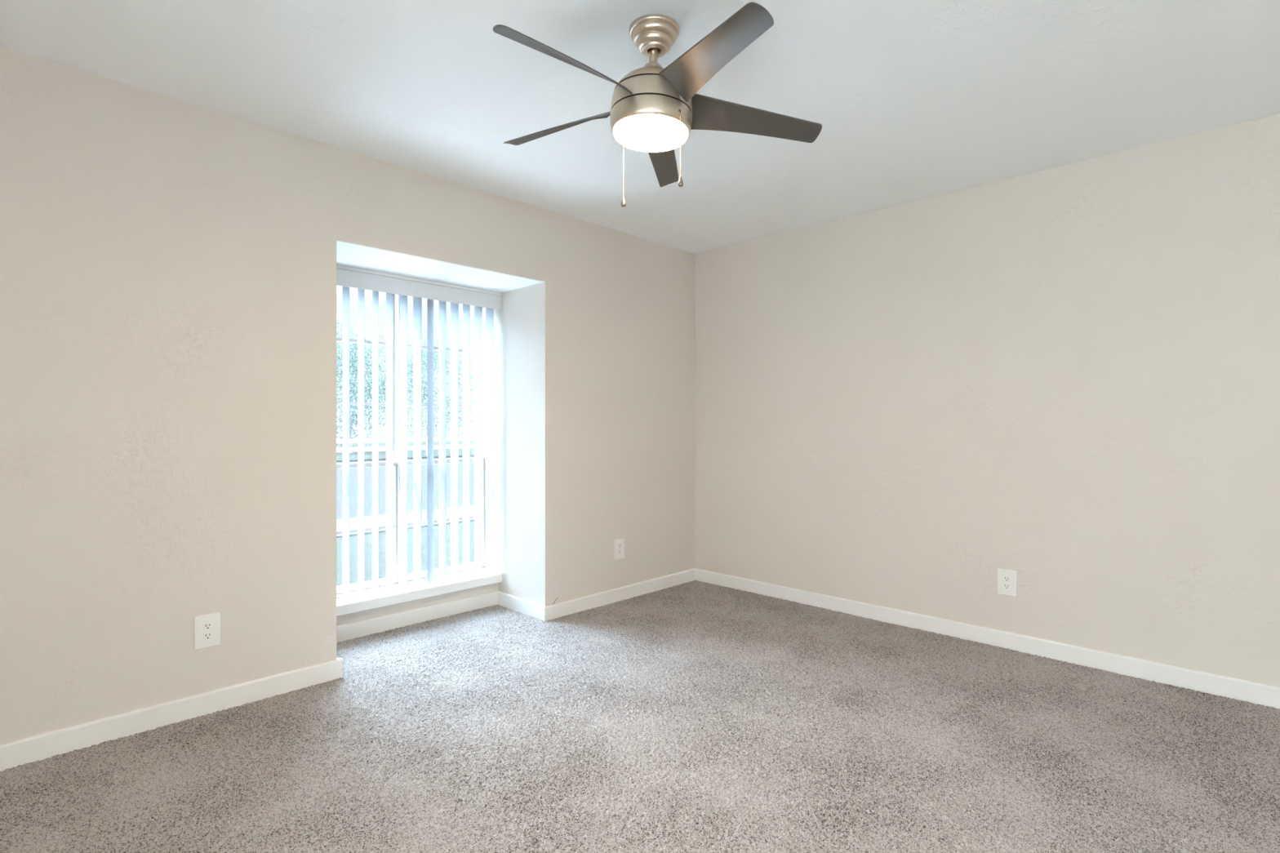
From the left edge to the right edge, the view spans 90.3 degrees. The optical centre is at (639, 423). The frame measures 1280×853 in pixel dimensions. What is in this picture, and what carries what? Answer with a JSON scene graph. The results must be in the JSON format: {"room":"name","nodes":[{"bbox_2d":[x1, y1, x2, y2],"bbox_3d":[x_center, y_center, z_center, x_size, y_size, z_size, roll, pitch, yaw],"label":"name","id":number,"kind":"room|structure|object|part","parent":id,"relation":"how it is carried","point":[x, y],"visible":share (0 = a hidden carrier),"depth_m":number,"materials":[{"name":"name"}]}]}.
{"room":"empty bedroom","nodes":[
{"label":"empty bedroom","id":0,"kind":"room"},
{"bbox_2d":[0,45,694,744],"bbox_3d":[-1.660,0.021,3.163,0.728,2.590,5.440,0,0,44],"label":"wall","id":1,"kind":"structure","parent":0,"point":[168,264],"depth_m":2.63,"materials":[{"name":"beige paint"}]},
{"bbox_2d":[0,657,342,771],"bbox_3d":[-2.296,1.125,1.994,0.013,0.091,2.639,0,0,44],"label":"baseboard","id":2,"kind":"structure","parent":1,"relation":"attached to","point":[41,747],"depth_m":2.44,"materials":[{"name":"white paint"}]},
{"bbox_2d":[194,612,220,649],"bbox_3d":[-1.741,0.833,2.565,0.008,0.133,0.089,0,0,44],"label":"wall outlet","id":3,"kind":"object","parent":1,"relation":"attached to","point":[206,627],"visible":1,"depth_m":2.56,"materials":[{"name":"white plastic"}]},
{"bbox_2d":[203,631,212,639],"bbox_3d":[-1.739,0.852,2.563,0.003,0.028,0.033,0,0,44],"label":"receptacle","id":4,"kind":"object","parent":3,"relation":"attached to","point":[206,635],"depth_m":2.56,"materials":[{"name":"white plastic"}]},
{"bbox_2d":[203,622,212,630],"bbox_3d":[-1.739,0.813,2.563,0.003,0.028,0.033,0,0,44],"label":"receptacle","id":5,"kind":"object","parent":3,"relation":"attached to","point":[206,626],"depth_m":2.56,"materials":[{"name":"white plastic"}]},
{"bbox_2d":[336,293,486,598],"bbox_3d":[-1.443,0.059,3.806,0.100,1.804,1.189,0,0,44],"label":"window","id":6,"kind":"structure","parent":1,"relation":"in","point":[382,584],"depth_m":3.78,"materials":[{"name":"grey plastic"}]},
{"bbox_3d":[-1.638,0.582,3.583,0.028,0.722,0.554,0,0,44],"label":"sash","id":7,"kind":"part","parent":6,"relation":"part of","materials":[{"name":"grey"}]},
{"bbox_3d":[-1.669,-0.281,3.614,0.025,1.064,0.554,0,0,44],"label":"sash","id":8,"kind":"part","parent":6,"relation":"part of","materials":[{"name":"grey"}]},
{"bbox_2d":[336,264,502,599],"bbox_3d":[-1.338,0.051,3.703,0.102,1.786,1.187,0,0,44],"label":"vertical blind","id":9,"kind":"object","parent":6,"relation":"attached to","point":[347,277],"visible":0.77,"depth_m":3.76,"materials":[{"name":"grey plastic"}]},
{"bbox_3d":[-1.224,0.582,4.006,0.028,0.722,0.553,0,0,44],"label":"sash","id":10,"kind":"part","parent":6,"relation":"part of","materials":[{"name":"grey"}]},
{"bbox_2d":[336,591,497,643],"bbox_3d":[-1.331,1.125,3.696,0.013,0.091,1.189,0,0,44],"label":"baseboard","id":11,"kind":"structure","parent":1,"relation":"attached to","point":[349,631],"depth_m":3.70,"materials":[{"name":"white paint"}]},
{"bbox_2d":[336,569,502,616],"bbox_3d":[-1.368,0.988,3.733,0.188,0.055,1.187,0,0,44],"label":"trim","id":12,"kind":"structure","parent":1,"relation":"attached to","point":[371,600],"depth_m":3.69,"materials":[{"name":"white paint"}]},
{"bbox_2d":[497,591,544,620],"bbox_3d":[-0.741,1.125,3.942,0.487,0.091,0.013,0,0,44],"label":"baseboard","id":13,"kind":"object","parent":1,"relation":"attached to","point":[505,600],"visible":1,"depth_m":3.93,"materials":[{"name":"white paint"}]},
{"bbox_2d":[614,537,624,559],"bbox_3d":[-0.135,0.823,4.206,0.008,0.133,0.089,0,0,44],"label":"wall outlet","id":14,"kind":"object","parent":1,"relation":"attached to","point":[619,543],"visible":1,"depth_m":4.20,"materials":[{"name":"white plastic"}]},
{"bbox_2d":[543,568,696,621],"bbox_3d":[-0.075,1.125,4.265,0.013,0.091,1.407,0,0,44],"label":"baseboard","id":15,"kind":"structure","parent":1,"relation":"attached to","point":[562,609],"depth_m":4.17,"materials":[{"name":"white paint"}]},
{"bbox_2d":[0,580,1279,852],"bbox_3d":[0.122,1.166,2.259,4.100,0.011,4.000,0,0,44],"label":"floor","id":16,"kind":"structure","parent":0,"point":[695,716],"depth_m":2.26,"materials":[{"name":"carpet"}]},
{"bbox_2d":[0,0,1279,253],"bbox_3d":[0.454,-1.334,1.096,6.640,0.120,5.440,0,0,44],"label":"ceiling","id":17,"kind":"structure","parent":0,"point":[913,100],"depth_m":2.37,"materials":[{"name":"white paint"}]},
{"bbox_2d":[493,1,822,207],"bbox_3d":[0.003,-1.001,2.023,1.107,0.546,1.060,0,0,44],"label":"ceiling fan","id":18,"kind":"object","parent":17,"relation":"hanging from","point":[655,108],"visible":1,"depth_m":1.98,"materials":[{"name":"silver metal"}]},
{"bbox_3d":[-0.270,-1.032,2.203,0.474,0.073,0.094,0,0,26],"label":"blade","id":19,"kind":"part","parent":18,"relation":"part of","materials":[{"name":"grey metal"}]},
{"bbox_3d":[-0.197,-1.033,1.810,0.092,0.076,0.475,0,0,44],"label":"blade","id":20,"kind":"part","parent":18,"relation":"part of","materials":[{"name":"grey metal"}]},
{"bbox_3d":[-0.056,-0.864,2.155,0.003,0.197,0.003,0,0,44],"label":"pull chain","id":21,"kind":"part","parent":18,"relation":"part of","materials":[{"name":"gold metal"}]},
{"bbox_2d":[613,113,688,151],"bbox_3d":[0.034,-0.936,2.055,0.240,0.023,0.240,0,0,9],"label":"diffuser","id":22,"kind":"object","parent":18,"relation":"attached to","point":[645,132],"depth_m":2.01,"materials":[{"name":"white glass"}]},
{"bbox_3d":[0.082,-1.019,2.395,0.094,0.088,0.471,0,0,8],"label":"blade","id":23,"kind":"part","parent":18,"relation":"part of","materials":[{"name":"grey metal"}]},
{"bbox_3d":[0.124,-0.860,1.954,0.003,0.205,0.003,0,0,44],"label":"pull chain","id":24,"kind":"part","parent":18,"relation":"part of","materials":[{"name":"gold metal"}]},
{"bbox_3d":[0.199,-1.027,1.756,0.088,0.083,0.472,0,0,-27],"label":"blade","id":25,"kind":"part","parent":18,"relation":"part of","materials":[{"name":"grey metal"}]},
{"bbox_3d":[0.373,-1.014,2.118,0.470,0.098,0.090,0,0,-9],"label":"blade","id":26,"kind":"part","parent":18,"relation":"part of","materials":[{"name":"grey metal"}]},
{"bbox_2d":[694,113,1279,687],"bbox_3d":[2.571,0.021,2.746,5.920,2.590,0.120,0,0,44],"label":"wall","id":27,"kind":"structure","parent":0,"point":[1065,378],"depth_m":3.24,"materials":[{"name":"beige paint"}]},
{"bbox_2d":[695,568,1279,709],"bbox_3d":[2.486,1.125,2.736,5.787,0.091,0.013,0,0,44],"label":"baseboard","id":28,"kind":"structure","parent":27,"relation":"attached to","point":[1255,693],"depth_m":3.23,"materials":[{"name":"white paint"}]},
{"bbox_2d":[997,568,1017,596],"bbox_3d":[1.905,0.823,3.307,0.089,0.133,0.008,0,0,44],"label":"wall outlet","id":29,"kind":"object","parent":27,"relation":"attached to","point":[1006,579],"visible":1,"depth_m":3.30,"materials":[{"name":"white plastic"}]},
{"bbox_2d":[1003,583,1010,589],"bbox_3d":[1.903,0.842,3.305,0.033,0.028,0.003,0,0,44],"label":"receptacle","id":30,"kind":"object","parent":29,"relation":"attached to","point":[1006,586],"depth_m":3.30,"materials":[{"name":"white plastic"}]},
{"bbox_2d":[1003,576,1010,582],"bbox_3d":[1.903,0.803,3.305,0.033,0.028,0.003,0,0,44],"label":"receptacle","id":31,"kind":"object","parent":29,"relation":"attached to","point":[1006,579],"depth_m":3.30,"materials":[{"name":"white plastic"}]},
{"label":"outside","id":32,"kind":"structure","parent":0,"visible":0},
{"bbox_2d":[336,520,474,586],"bbox_3d":[6.874,1.516,16.637,2.450,0.300,54.000,0,0,44],"label":"lawn","id":33,"kind":"structure","parent":32,"point":[382,535],"depth_m":6.75,"materials":[{"name":"green plant"}]},
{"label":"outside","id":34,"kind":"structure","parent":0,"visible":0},
{"bbox_2d":[336,456,474,519],"bbox_3d":[6.377,1.556,31.110,15.700,0.220,74.000,0,0,44],"label":"parking lot","id":35,"kind":"structure","parent":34,"point":[382,470],"depth_m":14.10,"materials":[{"name":"grey asphalt"}]},
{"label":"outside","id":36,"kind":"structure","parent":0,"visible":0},
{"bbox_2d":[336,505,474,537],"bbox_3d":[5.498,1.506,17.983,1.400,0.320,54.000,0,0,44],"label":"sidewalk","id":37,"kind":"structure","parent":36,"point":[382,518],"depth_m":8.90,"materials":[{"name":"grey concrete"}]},
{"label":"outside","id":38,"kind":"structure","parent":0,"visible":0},
{"bbox_2d":[336,436,474,462],"bbox_3d":[-11.421,1.526,51.313,38.000,0.280,110.000,0,0,44],"label":"lawn","id":39,"kind":"structure","parent":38,"point":[382,454],"depth_m":30.87,"materials":[{"name":"green plant"}]},
{"bbox_2d":[336,319,386,453],"bbox_3d":[-13.935,-1.937,30.160,6.379,6.660,5.843,0,0,44],"label":"tree","id":40,"kind":"object","parent":39,"relation":"on","point":[353,361],"visible":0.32,"depth_m":29.95,"materials":[{"name":"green plant"}]},
{"bbox_2d":[336,435,474,455],"bbox_3d":[-6.007,0.941,30.632,0.200,0.850,52.000,0,0,44],"label":"rail fence","id":41,"kind":"object","parent":39,"relation":"on","point":[472,438],"visible":0.02,"depth_m":26.02,"materials":[{"name":"white paint"}]},
{"bbox_3d":[-5.957,0.666,30.584,0.060,0.160,52.000,0,0,44],"label":"rail","id":42,"kind":"part","parent":41,"relation":"part of","materials":[{"name":"white paint"}]},
{"bbox_3d":[-5.957,1.006,30.584,0.060,0.160,52.000,0,0,44],"label":"rail","id":43,"kind":"part","parent":41,"relation":"part of","materials":[{"name":"white paint"}]},
{"bbox_2d":[369,329,474,445],"bbox_3d":[-12.766,-2.283,39.361,6.517,7.351,6.985,0,0,44],"label":"tree","id":44,"kind":"object","parent":39,"relation":"on","point":[411,362],"visible":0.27,"depth_m":39.12,"materials":[{"name":"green plant"}]}
]}

